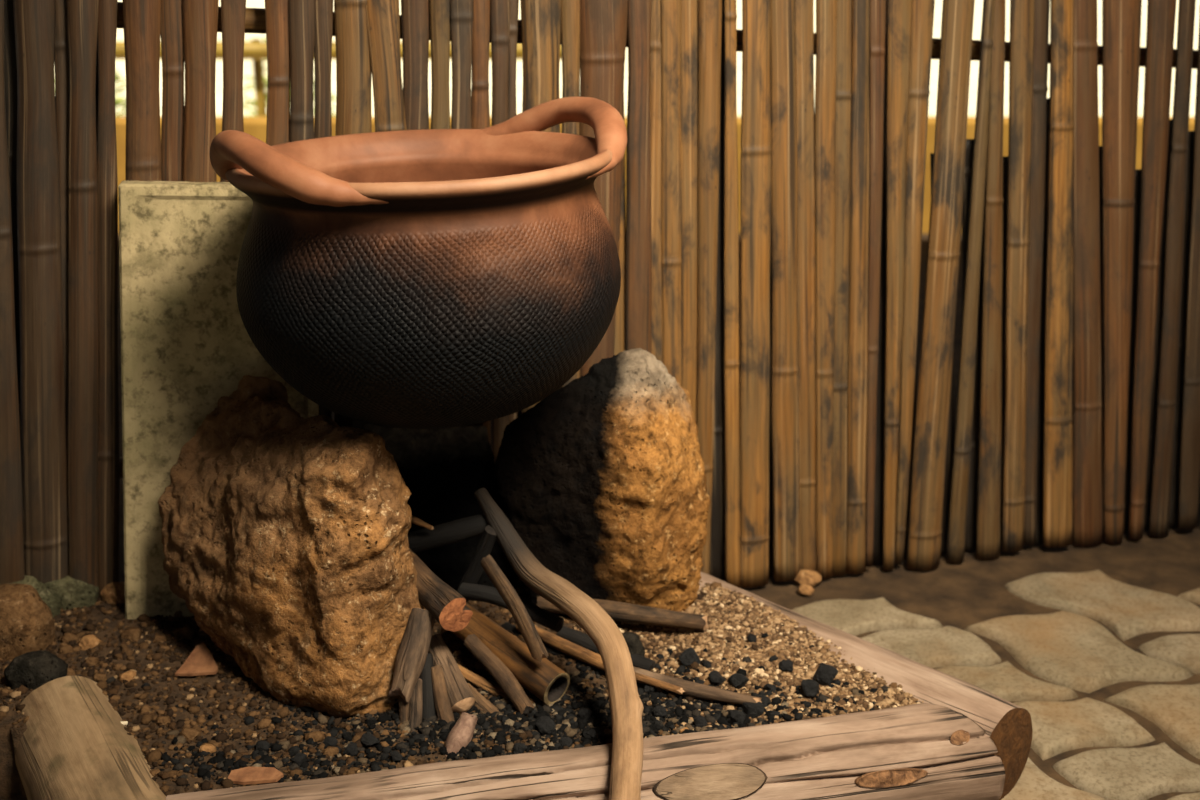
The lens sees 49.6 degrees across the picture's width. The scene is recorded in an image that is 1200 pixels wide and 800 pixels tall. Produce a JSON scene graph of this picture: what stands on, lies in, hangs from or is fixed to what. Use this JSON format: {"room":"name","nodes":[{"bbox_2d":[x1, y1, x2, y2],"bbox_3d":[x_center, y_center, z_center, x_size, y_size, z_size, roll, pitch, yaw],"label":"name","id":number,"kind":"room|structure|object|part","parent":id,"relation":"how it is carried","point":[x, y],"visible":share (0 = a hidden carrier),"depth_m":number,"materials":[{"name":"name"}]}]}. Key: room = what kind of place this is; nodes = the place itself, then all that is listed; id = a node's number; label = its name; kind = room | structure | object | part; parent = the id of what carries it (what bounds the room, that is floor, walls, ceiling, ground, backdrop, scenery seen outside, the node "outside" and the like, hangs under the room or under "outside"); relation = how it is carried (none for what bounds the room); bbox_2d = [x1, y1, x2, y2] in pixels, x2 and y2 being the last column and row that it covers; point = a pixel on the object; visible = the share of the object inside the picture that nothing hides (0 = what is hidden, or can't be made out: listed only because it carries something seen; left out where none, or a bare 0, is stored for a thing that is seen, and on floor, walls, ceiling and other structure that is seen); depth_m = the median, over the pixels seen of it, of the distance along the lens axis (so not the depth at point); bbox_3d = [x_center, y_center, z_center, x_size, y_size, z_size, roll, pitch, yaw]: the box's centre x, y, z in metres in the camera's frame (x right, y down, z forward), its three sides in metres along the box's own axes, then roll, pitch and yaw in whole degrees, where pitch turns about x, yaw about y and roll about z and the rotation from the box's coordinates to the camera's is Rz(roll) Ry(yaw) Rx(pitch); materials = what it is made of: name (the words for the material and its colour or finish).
{"room":"traditional dwelling","nodes":[
{"label":"traditional dwelling","id":0,"kind":"room"},
{"bbox_2d":[118,233,1199,799],"bbox_3d":[0.000,0.706,1.142,7.000,0.082,8.100,0,19,0],"label":"floor","id":1,"kind":"structure","parent":0,"point":[1069,650],"depth_m":2.02,"materials":[{"name":"stone"}]},
{"bbox_2d":[15,675,165,799],"bbox_3d":[-0.487,0.504,1.389,0.162,0.158,0.717,-12,22,-30],"label":"log","id":2,"kind":"object","parent":1,"relation":"on","point":[74,745],"visible":0.86,"depth_m":1.51,"materials":[{"name":"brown wood"}]},
{"bbox_2d":[0,578,917,799],"bbox_3d":[-0.382,0.399,1.740,1.544,0.139,0.531,-4,19,-11],"label":"soil","id":3,"kind":"object","parent":1,"relation":"on","point":[11,786],"visible":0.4,"depth_m":1.64,"materials":[{"name":"brown soil"}]},
{"bbox_2d":[0,584,54,659],"bbox_3d":[-0.802,0.299,1.769,0.118,0.092,0.092,0,19,0],"label":"stone","id":4,"kind":"object","parent":3,"relation":"on","point":[26,621],"visible":0.92,"depth_m":1.74,"materials":[{"name":"brown stone"}]},
{"bbox_2d":[8,576,61,617],"bbox_3d":[-0.831,0.282,1.854,0.131,0.064,0.068,0,19,0],"label":"stone","id":5,"kind":"object","parent":3,"relation":"on","point":[50,597],"visible":0.36,"depth_m":1.84,"materials":[{"name":"green stone"}]},
{"bbox_2d":[4,650,67,689],"bbox_3d":[-0.731,0.349,1.680,0.077,0.048,0.047,0,19,0],"label":"stone","id":6,"kind":"object","parent":3,"relation":"on","point":[33,669],"visible":0.84,"depth_m":1.66,"materials":[{"name":"grey stone"}]},
{"bbox_2d":[58,645,72,653],"bbox_3d":[-0.720,0.337,1.753,0.018,0.012,0.016,-11,22,-28],"label":"pebble","id":7,"kind":"object","parent":3,"relation":"on","point":[65,649],"visible":1,"depth_m":1.75,"materials":[{"name":"brown stone"}]},
{"bbox_2d":[61,633,78,643],"bbox_3d":[-0.726,0.327,1.783,0.024,0.017,0.021,0,19,0],"label":"pebble","id":8,"kind":"object","parent":3,"relation":"on","point":[66,637],"visible":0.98,"depth_m":1.78,"materials":[{"name":"brown stone"}]},
{"bbox_2d":[44,575,98,609],"bbox_3d":[-0.785,0.277,1.883,0.113,0.053,0.055,-3,19,-8],"label":"stone","id":9,"kind":"object","parent":3,"relation":"on","point":[75,593],"visible":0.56,"depth_m":1.86,"materials":[{"name":"green stone"}]},
{"bbox_2d":[77,634,102,649],"bbox_3d":[-0.693,0.330,1.766,0.033,0.019,0.026,0,19,0],"label":"pebble","id":10,"kind":"object","parent":3,"relation":"on","point":[88,641],"visible":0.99,"depth_m":1.76,"materials":[{"name":"beige stone"}]},
{"bbox_2d":[84,656,98,665],"bbox_3d":[-0.675,0.347,1.726,0.021,0.012,0.017,0,19,0],"label":"pebble","id":11,"kind":"object","parent":3,"relation":"on","point":[91,661],"visible":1,"depth_m":1.72,"materials":[{"name":"brown stone"}]},
{"bbox_2d":[93,672,106,681],"bbox_3d":[-0.648,0.360,1.685,0.017,0.013,0.017,-7,20,-19],"label":"pebble","id":12,"kind":"object","parent":3,"relation":"on","point":[98,676],"visible":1,"depth_m":1.68,"materials":[{"name":"brown stone"}]},
{"bbox_2d":[101,582,124,603],"bbox_3d":[-0.700,0.282,1.895,0.054,0.034,0.033,0,19,0],"label":"stone","id":13,"kind":"object","parent":3,"relation":"on","point":[114,592],"visible":0.65,"depth_m":1.88,"materials":[{"name":"brown stone"}]},
{"bbox_2d":[118,670,136,682],"bbox_3d":[-0.615,0.360,1.689,0.023,0.015,0.019,0,19,0],"label":"pebble","id":14,"kind":"object","parent":3,"relation":"on","point":[130,674],"visible":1,"depth_m":1.68,"materials":[{"name":"beige stone"}]},
{"bbox_2d":[120,627,141,640],"bbox_3d":[-0.646,0.323,1.792,0.028,0.018,0.027,0,19,0],"label":"pebble","id":15,"kind":"object","parent":3,"relation":"on","point":[132,633],"visible":1,"depth_m":1.78,"materials":[{"name":"brown stone"}]},
{"bbox_2d":[145,653,152,660],"bbox_3d":[-0.598,0.343,1.732,0.015,0.009,0.013,0,19,0],"label":"pebble","id":16,"kind":"object","parent":3,"relation":"on","point":[148,657],"visible":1,"depth_m":1.73,"materials":[{"name":"brown stone"}]},
{"bbox_2d":[153,634,166,642],"bbox_3d":[-0.603,0.327,1.781,0.020,0.012,0.017,0,19,0],"label":"pebble","id":17,"kind":"object","parent":3,"relation":"on","point":[158,638],"visible":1,"depth_m":1.77,"materials":[{"name":"brown stone"}]},
{"bbox_2d":[155,716,170,725],"bbox_3d":[-0.535,0.393,1.594,0.020,0.012,0.017,0,19,0],"label":"pebble","id":18,"kind":"object","parent":3,"relation":"on","point":[161,720],"visible":1,"depth_m":1.59,"materials":[{"name":"brown stone"}]},
{"bbox_2d":[178,727,199,740],"bbox_3d":[-0.493,0.401,1.560,0.024,0.015,0.021,14,23,34],"label":"pebble","id":19,"kind":"object","parent":3,"relation":"on","point":[188,733],"visible":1,"depth_m":1.55,"materials":[{"name":"brown stone"}]},
{"bbox_2d":[175,643,217,675],"bbox_3d":[-0.525,0.340,1.704,0.053,0.023,0.048,0,19,0],"label":"chip","id":20,"kind":"object","parent":3,"relation":"on","point":[200,661],"visible":1,"depth_m":1.70,"materials":[{"name":"orange ceramic"}]},
{"bbox_2d":[118,180,318,618],"bbox_3d":[-0.530,0.012,1.810,0.312,0.634,0.080,-5,20,-14],"label":"concrete slab","id":21,"kind":"object","parent":3,"relation":"on","point":[186,344],"visible":0.38,"depth_m":1.75,"materials":[{"name":"beige concrete"}]},
{"bbox_2d":[228,766,283,784],"bbox_3d":[-0.391,0.427,1.478,0.062,0.008,0.024,0,19,0],"label":"chip","id":22,"kind":"object","parent":3,"relation":"on","point":[246,775],"visible":1,"depth_m":1.48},
{"bbox_2d":[158,375,424,717],"bbox_3d":[-0.406,0.180,1.692,0.403,0.383,0.261,7,20,20],"label":"boulder","id":23,"kind":"object","parent":3,"relation":"on","point":[284,533],"visible":0.93,"depth_m":1.58,"materials":[{"name":"brown stone"}]},
{"bbox_2d":[210,97,626,428],"bbox_3d":[-0.207,-0.165,1.594,0.479,0.373,0.465,0,19,0],"label":"cooking pot","id":24,"kind":"object","parent":23,"relation":"on","point":[425,278],"visible":1,"depth_m":1.42,"materials":[{"name":"ceramic"}]},
{"bbox_3d":[-0.362,-0.268,1.450,0.133,0.074,0.371,-13,23,-33],"label":"handle","id":25,"kind":"part","parent":24,"relation":"part of","materials":[{"name":"ceramic"}]},
{"bbox_3d":[-0.059,-0.340,1.638,0.155,0.073,0.391,-12,22,-31],"label":"handle","id":26,"kind":"part","parent":24,"relation":"part of","materials":[{"name":"ceramic"}]},
{"bbox_2d":[408,511,502,552],"bbox_3d":[-0.209,0.181,1.754,0.165,0.070,0.030,0,19,0],"label":"stick","id":27,"kind":"object","parent":23,"relation":"on","point":[463,529],"visible":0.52,"depth_m":1.74,"materials":[{"name":"brown wood"}]},
{"bbox_2d":[411,515,433,529],"bbox_3d":[-0.246,0.159,1.726,0.051,0.025,0.008,4,19,13],"label":"twig","id":28,"kind":"object","parent":27,"relation":"on","point":[415,520],"visible":0.52,"depth_m":1.72,"materials":[{"name":"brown wood"}]},
{"bbox_2d":[303,731,324,741],"bbox_3d":[-0.343,0.406,1.565,0.022,0.014,0.019,10,21,26],"label":"pebble","id":29,"kind":"object","parent":3,"relation":"on","point":[317,736],"visible":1,"depth_m":1.56,"materials":[{"name":"brown stone"}]},
{"bbox_2d":[343,742,357,755],"bbox_3d":[-0.293,0.412,1.532,0.017,0.015,0.018,0,19,0],"label":"lump","id":30,"kind":"object","parent":3,"relation":"on","point":[351,749],"visible":1,"depth_m":1.52,"materials":[{"name":"black stone"}]},
{"bbox_2d":[361,732,379,745],"bbox_3d":[-0.275,0.406,1.551,0.018,0.017,0.024,-18,26,-41],"label":"lump","id":31,"kind":"object","parent":3,"relation":"on","point":[367,739],"visible":1,"depth_m":1.55,"materials":[{"name":"black stone"}]},
{"bbox_2d":[408,678,422,730],"bbox_3d":[-0.228,0.387,1.597,0.019,0.081,0.071,0,19,0],"label":"stick","id":32,"kind":"object","parent":3,"relation":"on","point":[416,700],"visible":0.62,"depth_m":1.59,"materials":[{"name":"brown wood"}]},
{"bbox_2d":[445,712,477,756],"bbox_3d":[-0.169,0.404,1.551,0.035,0.057,0.072,8,20,21],"label":"chunk","id":33,"kind":"object","parent":3,"relation":"on","point":[460,735],"visible":0.73,"depth_m":1.54,"materials":[{"name":"beige stone"}]},
{"bbox_2d":[457,525,495,602],"bbox_3d":[-0.171,0.231,1.757,0.083,0.144,0.023,9,21,25],"label":"stick","id":34,"kind":"object","parent":3,"relation":"on","point":[473,573],"visible":0.62,"depth_m":1.73,"materials":[{"name":"brown wood"}]},
{"bbox_2d":[467,683,499,713],"bbox_3d":[-0.138,0.396,1.630,0.030,0.049,0.110,-16,25,-39],"label":"stick","id":35,"kind":"object","parent":3,"relation":"on","point":[481,702],"visible":0.28,"depth_m":1.63,"materials":[{"name":"brown wood"}]},
{"bbox_2d":[106,629,889,789],"bbox_3d":[-0.140,0.367,1.669,1.070,0.034,0.322,-4,19,-11],"label":"charcoal","id":36,"kind":"object","parent":3,"relation":"on","point":[567,721],"visible":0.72,"depth_m":1.59},
{"bbox_2d":[198,743,215,753],"bbox_3d":[-0.462,0.412,1.532,0.021,0.013,0.018,0,19,0],"label":"pebble","id":37,"kind":"object","parent":36,"relation":"on","point":[206,747],"visible":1,"depth_m":1.53,"materials":[{"name":"beige stone"}]},
{"bbox_2d":[256,741,269,749],"bbox_3d":[-0.400,0.410,1.541,0.016,0.013,0.014,0,19,0],"label":"lump","id":38,"kind":"object","parent":36,"relation":"on","point":[262,744],"visible":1,"depth_m":1.54,"materials":[{"name":"black stone"}]},
{"bbox_2d":[292,753,306,765],"bbox_3d":[-0.351,0.420,1.515,0.015,0.014,0.017,8,21,23],"label":"lump","id":39,"kind":"object","parent":36,"relation":"on","point":[299,758],"visible":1,"depth_m":1.51,"materials":[{"name":"black stone"}]},
{"bbox_2d":[321,746,338,756],"bbox_3d":[-0.318,0.416,1.533,0.021,0.013,0.017,0,19,0],"label":"pebble","id":40,"kind":"object","parent":36,"relation":"on","point":[329,750],"visible":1,"depth_m":1.53,"materials":[{"name":"brown stone"}]},
{"bbox_2d":[323,736,337,746],"bbox_3d":[-0.322,0.409,1.553,0.016,0.013,0.016,0,19,0],"label":"lump","id":41,"kind":"object","parent":36,"relation":"on","point":[329,740],"visible":1,"depth_m":1.55,"materials":[{"name":"black stone"}]},
{"bbox_2d":[390,751,402,760],"bbox_3d":[-0.237,0.416,1.518,0.013,0.013,0.017,-10,21,-27],"label":"lump","id":42,"kind":"object","parent":36,"relation":"on","point":[396,756],"visible":1,"depth_m":1.51,"materials":[{"name":"black stone"}]},
{"bbox_2d":[398,695,408,722],"bbox_3d":[-0.240,0.387,1.599,0.020,0.074,0.058,0,19,0],"label":"stick","id":43,"kind":"object","parent":36,"relation":"on","point":[403,705],"visible":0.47,"depth_m":1.59,"materials":[{"name":"brown wood"}]},
{"bbox_2d":[387,608,434,701],"bbox_3d":[-0.231,0.312,1.613,0.036,0.098,0.090,7,20,18],"label":"stick","id":44,"kind":"object","parent":43,"relation":"on","point":[412,653],"visible":1,"depth_m":1.60,"materials":[{"name":"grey wood"}]},
{"bbox_2d":[409,548,472,631],"bbox_3d":[-0.225,0.238,1.673,0.047,0.053,0.182,-12,22,-30],"label":"stick","id":45,"kind":"object","parent":44,"relation":"on","point":[444,603],"visible":0.69,"depth_m":1.61,"materials":[{"name":"brown wood"}]},
{"bbox_2d":[419,653,436,723],"bbox_3d":[-0.214,0.371,1.613,0.022,0.093,0.085,-2,19,-7],"label":"stick","id":46,"kind":"object","parent":36,"relation":"on","point":[429,710],"visible":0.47,"depth_m":1.61,"materials":[{"name":"brown wood"}]},
{"bbox_2d":[431,665,454,722],"bbox_3d":[-0.196,0.371,1.609,0.020,0.069,0.076,-7,20,-20],"label":"stick","id":47,"kind":"object","parent":36,"relation":"on","point":[444,711],"visible":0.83,"depth_m":1.60,"materials":[{"name":"brown wood"}]},
{"bbox_2d":[428,634,474,712],"bbox_3d":[-0.192,0.344,1.634,0.034,0.077,0.099,-13,23,-33],"label":"stick","id":48,"kind":"object","parent":36,"relation":"on","point":[461,698],"visible":0.82,"depth_m":1.62,"materials":[{"name":"brown wood"}]},
{"bbox_2d":[457,664,536,703],"bbox_3d":[-0.138,0.369,1.670,0.155,0.031,0.019,11,22,29],"label":"stick","id":49,"kind":"object","parent":36,"relation":"on","point":[473,678],"visible":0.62,"depth_m":1.67,"materials":[{"name":"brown wood"}]},
{"bbox_2d":[463,634,534,714],"bbox_3d":[-0.127,0.349,1.655,0.026,0.063,0.139,-15,24,-36],"label":"stick","id":50,"kind":"object","parent":36,"relation":"on","point":[499,671],"visible":1,"depth_m":1.65,"materials":[{"name":"brown wood"}]},
{"bbox_2d":[451,603,569,704],"bbox_3d":[-0.126,0.325,1.690,0.206,0.080,0.047,17,25,40],"label":"tube","id":51,"kind":"object","parent":36,"relation":"on","point":[544,680],"visible":0.75,"depth_m":1.65,"materials":[{"name":"brown wood"}]},
{"bbox_2d":[458,582,563,631],"bbox_3d":[-0.117,0.273,1.721,0.157,0.035,0.028,9,21,26],"label":"stick","id":52,"kind":"object","parent":51,"relation":"on","point":[469,591],"visible":0.79,"depth_m":1.72,"materials":[{"name":"brown wood"}]},
{"bbox_2d":[481,555,547,662],"bbox_3d":[-0.108,0.262,1.633,0.017,0.115,0.124,-17,25,-41],"label":"stick","id":53,"kind":"object","parent":51,"relation":"on","point":[516,607],"visible":1,"depth_m":1.62,"materials":[{"name":"brown wood"}]},
{"bbox_2d":[513,743,526,753],"bbox_3d":[-0.094,0.411,1.532,0.017,0.014,0.016,0,19,0],"label":"lump","id":54,"kind":"object","parent":36,"relation":"on","point":[518,748],"visible":0.91,"depth_m":1.53,"materials":[{"name":"black stone"}]},
{"bbox_2d":[536,716,555,733],"bbox_3d":[-0.065,0.396,1.579,0.023,0.019,0.023,6,20,16],"label":"lump","id":55,"kind":"object","parent":36,"relation":"on","point":[545,725],"visible":1,"depth_m":1.57,"materials":[{"name":"black stone"}]},
{"bbox_2d":[559,737,571,746],"bbox_3d":[-0.041,0.409,1.552,0.016,0.012,0.014,-17,25,-40],"label":"lump","id":56,"kind":"object","parent":36,"relation":"on","point":[565,741],"visible":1,"depth_m":1.55,"materials":[{"name":"black stone"}]},
{"bbox_2d":[578,708,591,718],"bbox_3d":[-0.019,0.390,1.614,0.018,0.014,0.016,0,19,0],"label":"lump","id":57,"kind":"object","parent":36,"relation":"on","point":[583,712],"visible":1,"depth_m":1.61,"materials":[{"name":"black stone"}]},
{"bbox_2d":[585,729,595,736],"bbox_3d":[-0.012,0.406,1.579,0.015,0.011,0.010,10,21,26],"label":"lump","id":58,"kind":"object","parent":36,"relation":"on","point":[591,733],"visible":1,"depth_m":1.58,"materials":[{"name":"black stone"}]},
{"bbox_2d":[644,684,657,693],"bbox_3d":[0.064,0.369,1.662,0.017,0.013,0.014,-14,24,-36],"label":"lump","id":59,"kind":"object","parent":36,"relation":"on","point":[647,688],"visible":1,"depth_m":1.66,"materials":[{"name":"black stone"}]},
{"bbox_2d":[652,705,666,716],"bbox_3d":[0.074,0.387,1.612,0.016,0.013,0.017,-8,21,-22],"label":"lump","id":60,"kind":"object","parent":36,"relation":"on","point":[658,711],"visible":1,"depth_m":1.61,"materials":[{"name":"black stone"}]},
{"bbox_2d":[666,700,675,707],"bbox_3d":[0.088,0.381,1.627,0.014,0.011,0.013,0,19,0],"label":"lump","id":61,"kind":"object","parent":36,"relation":"on","point":[669,703],"visible":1,"depth_m":1.62,"materials":[{"name":"black stone"}]},
{"bbox_2d":[633,666,761,704],"bbox_3d":[0.115,0.365,1.645,0.182,0.019,0.022,8,21,23],"label":"stick","id":62,"kind":"object","parent":36,"relation":"on","point":[692,689],"visible":0.79,"depth_m":1.63,"materials":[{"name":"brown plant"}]},
{"bbox_2d":[693,716,706,727],"bbox_3d":[0.123,0.393,1.589,0.017,0.012,0.017,0,19,0],"label":"lump","id":63,"kind":"object","parent":36,"relation":"on","point":[700,721],"visible":1,"depth_m":1.58,"materials":[{"name":"black stone"}]},
{"bbox_2d":[708,670,725,684],"bbox_3d":[0.149,0.358,1.672,0.021,0.017,0.018,-11,22,-29],"label":"lump","id":64,"kind":"object","parent":36,"relation":"on","point":[715,677],"visible":1,"depth_m":1.67,"materials":[{"name":"black stone"}]},
{"bbox_2d":[726,710,744,723],"bbox_3d":[0.166,0.388,1.591,0.022,0.021,0.020,-8,20,-22],"label":"lump","id":65,"kind":"object","parent":36,"relation":"on","point":[733,716],"visible":1,"depth_m":1.58,"materials":[{"name":"black stone"}]},
{"bbox_2d":[548,580,923,750],"bbox_3d":[0.132,0.324,1.785,0.514,0.035,0.449,-4,19,-11],"label":"gravel","id":66,"kind":"object","parent":36,"relation":"on","point":[774,618],"visible":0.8,"depth_m":1.73,"materials":[{"name":"beige gravel"}]},
{"bbox_2d":[678,647,699,665],"bbox_3d":[0.118,0.339,1.715,0.026,0.020,0.026,-7,20,-20],"label":"lump","id":67,"kind":"object","parent":66,"relation":"on","point":[688,656],"visible":1,"depth_m":1.71,"materials":[{"name":"grey stone"}]},
{"bbox_2d":[728,673,748,688],"bbox_3d":[0.178,0.360,1.671,0.023,0.021,0.023,-12,22,-31],"label":"lump","id":68,"kind":"object","parent":66,"relation":"on","point":[737,680],"visible":1,"depth_m":1.66,"materials":[{"name":"black stone"}]},
{"bbox_2d":[757,695,769,706],"bbox_3d":[0.202,0.379,1.632,0.017,0.015,0.015,14,24,35],"label":"lump","id":69,"kind":"object","parent":66,"relation":"on","point":[765,699],"visible":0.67,"depth_m":1.63,"materials":[{"name":"black stone"}]},
{"bbox_2d":[764,684,775,690],"bbox_3d":[0.217,0.368,1.662,0.016,0.012,0.011,8,21,22],"label":"lump","id":70,"kind":"object","parent":66,"relation":"on","point":[766,686],"visible":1,"depth_m":1.66,"materials":[{"name":"black stone"}]},
{"bbox_2d":[779,659,792,671],"bbox_3d":[0.244,0.349,1.705,0.019,0.017,0.017,0,19,0],"label":"lump","id":71,"kind":"object","parent":66,"relation":"on","point":[785,665],"visible":1,"depth_m":1.70,"materials":[{"name":"black stone"}]},
{"bbox_2d":[813,663,837,684],"bbox_3d":[0.290,0.353,1.675,0.032,0.027,0.024,-17,25,-41],"label":"lump","id":72,"kind":"object","parent":66,"relation":"on","point":[824,674],"visible":0.98,"depth_m":1.67,"materials":[{"name":"black stone"}]},
{"bbox_2d":[742,702,763,717],"bbox_3d":[0.190,0.384,1.615,0.024,0.020,0.023,-9,21,-23],"label":"lump","id":73,"kind":"object","parent":36,"relation":"on","point":[752,710],"visible":0.99,"depth_m":1.61,"materials":[{"name":"black stone"}]},
{"bbox_2d":[800,679,818,696],"bbox_3d":[0.266,0.365,1.647,0.024,0.023,0.027,0,19,0],"label":"lump","id":74,"kind":"object","parent":36,"relation":"on","point":[809,687],"visible":1,"depth_m":1.64,"materials":[{"name":"black stone"}]},
{"bbox_2d":[501,622,645,687],"bbox_3d":[-0.037,0.346,1.748,0.256,0.030,0.030,15,24,36],"label":"stick","id":75,"kind":"object","parent":3,"relation":"on","point":[507,626],"visible":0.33,"depth_m":1.75,"materials":[{"name":"brown wood"}]},
{"bbox_2d":[515,624,684,694],"bbox_3d":[-0.006,0.341,1.714,0.282,0.018,0.024,15,24,37],"label":"stick","id":76,"kind":"object","parent":75,"relation":"on","point":[569,648],"visible":0.66,"depth_m":1.72,"materials":[{"name":"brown wood"}]},
{"bbox_2d":[493,348,710,616],"bbox_3d":[0.003,0.119,1.839,0.307,0.395,0.207,0,19,0],"label":"boulder","id":77,"kind":"object","parent":3,"relation":"on","point":[603,479],"visible":0.93,"depth_m":1.78,"materials":[{"name":"brown stone"}]},
{"bbox_2d":[556,625,655,670],"bbox_3d":[0.008,0.336,1.748,0.150,0.032,0.023,11,22,29],"label":"stick","id":78,"kind":"object","parent":3,"relation":"on","point":[579,638],"visible":0.51,"depth_m":1.75,"materials":[{"name":"brown wood"}]},
{"bbox_2d":[536,597,707,630],"bbox_3d":[0.028,0.298,1.812,0.248,0.036,0.034,6,20,18],"label":"stick","id":79,"kind":"object","parent":3,"relation":"on","point":[618,611],"visible":0.75,"depth_m":1.79,"materials":[{"name":"brown wood"}]},
{"bbox_2d":[622,632,644,656],"bbox_3d":[0.040,0.334,1.739,0.041,0.048,0.034,0,19,0],"label":"stone","id":80,"kind":"object","parent":3,"relation":"on","point":[635,646],"visible":0.43,"depth_m":1.73,"materials":[{"name":"grey stone"}]},
{"bbox_2d":[770,711,780,715],"bbox_3d":[0.216,0.389,1.605,0.014,0.009,0.014,0,19,0],"label":"lump","id":81,"kind":"object","parent":3,"relation":"on","point":[774,713],"visible":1,"depth_m":1.60,"materials":[{"name":"black stone"}]},
{"bbox_2d":[166,703,1004,799],"bbox_3d":[-0.003,0.471,1.524,0.969,0.135,0.135,-4,19,-11],"label":"log","id":82,"kind":"object","parent":1,"relation":"on","point":[921,751],"visible":0.98,"depth_m":1.51,"materials":[{"name":"brown wood"}]},
{"bbox_2d":[474,488,643,799],"bbox_3d":[-0.021,0.342,1.540,0.131,0.285,0.618,-6,20,-16],"label":"branch","id":83,"kind":"object","parent":82,"relation":"on","point":[626,706],"visible":1,"depth_m":1.56,"materials":[{"name":"brown wood"}]},
{"bbox_2d":[0,0,1199,595],"bbox_3d":[0.068,-0.471,1.893,2.470,1.681,0.113,-5,20,-14],"label":"bamboo fence","id":84,"kind":"object","parent":1,"relation":"on","point":[822,455],"visible":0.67,"depth_m":2.00,"materials":[{"name":"brown wood"}]},
{"bbox_3d":[0.155,0.099,2.157,2.269,0.229,0.033,-5,20,-14],"label":"rail","id":85,"kind":"part","parent":84,"relation":"part of","materials":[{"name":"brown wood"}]},
{"bbox_3d":[0.133,-0.537,1.927,2.027,0.139,0.035,-5,20,-14],"label":"rail","id":86,"kind":"part","parent":84,"relation":"part of","materials":[{"name":"brown wood"}]},
{"bbox_2d":[798,584,813,595],"bbox_3d":[0.343,0.316,2.164,0.027,0.016,0.022,0,19,0],"label":"pebble","id":87,"kind":"object","parent":1,"relation":"on","point":[804,589],"visible":1,"depth_m":2.16,"materials":[{"name":"beige stone"}]},
{"bbox_2d":[793,569,821,586],"bbox_3d":[0.351,0.301,2.197,0.048,0.027,0.041,0,19,0],"label":"pebble","id":88,"kind":"object","parent":1,"relation":"on","point":[809,577],"visible":0.93,"depth_m":2.18,"materials":[{"name":"beige stone"}]},
{"bbox_2d":[699,572,1032,799],"bbox_3d":[0.260,0.359,1.843,0.133,0.135,0.706,-17,25,-41],"label":"log","id":89,"kind":"object","parent":1,"relation":"on","point":[1008,724],"visible":0.24,"depth_m":1.64,"materials":[{"name":"brown wood"}]},
{"label":"outside","id":90,"kind":"structure","parent":0,"visible":0},
{"bbox_2d":[54,0,1199,115],"bbox_3d":[0.000,-9.562,31.027,60.000,0.080,55.100,0,19,0],"label":"background","id":91,"kind":"structure","parent":90,"point":[978,8],"depth_m":11.48,"materials":[{"name":"white"}]},
{"bbox_2d":[54,68,125,115],"bbox_3d":[-2.641,-1.531,6.770,0.538,0.591,0.565,17,25,40],"label":"shrub","id":92,"kind":"object","parent":91,"relation":"on","point":[119,101],"visible":0.09,"depth_m":6.76,"materials":[{"name":"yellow plant"}]},
{"bbox_2d":[243,36,335,115],"bbox_3d":[-1.504,-1.435,6.287,0.515,0.723,0.510,0,19,0],"label":"shrub","id":93,"kind":"object","parent":91,"relation":"on","point":[264,39],"visible":0.06,"depth_m":6.23,"materials":[{"name":"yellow plant"}]},
{"bbox_2d":[115,39,561,115],"bbox_3d":[-1.750,-1.168,5.551,3.700,0.715,0.135,0,19,0],"label":"rail","id":94,"kind":"object","parent":91,"relation":"on","point":[255,50],"visible":0.2,"depth_m":5.40,"materials":[{"name":"yellow wood"}]},
{"bbox_3d":[-1.450,-1.183,5.592,0.046,0.715,0.048,0,19,0],"label":"post","id":95,"kind":"part","parent":94,"relation":"part of","materials":[{"name":"yellow wood"}]},
{"bbox_3d":[-1.750,-1.458,5.420,3.700,0.078,0.077,0,19,0],"label":"rail","id":96,"kind":"part","parent":94,"relation":"part of","materials":[{"name":"yellow wood"}]},
{"bbox_2d":[116,116,1194,232],"bbox_3d":[0.500,-0.847,4.986,13.000,0.455,0.180,0,19,0],"label":"wall","id":97,"kind":"structure","parent":91,"relation":"on","point":[255,126],"depth_m":4.86,"materials":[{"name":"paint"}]}
]}

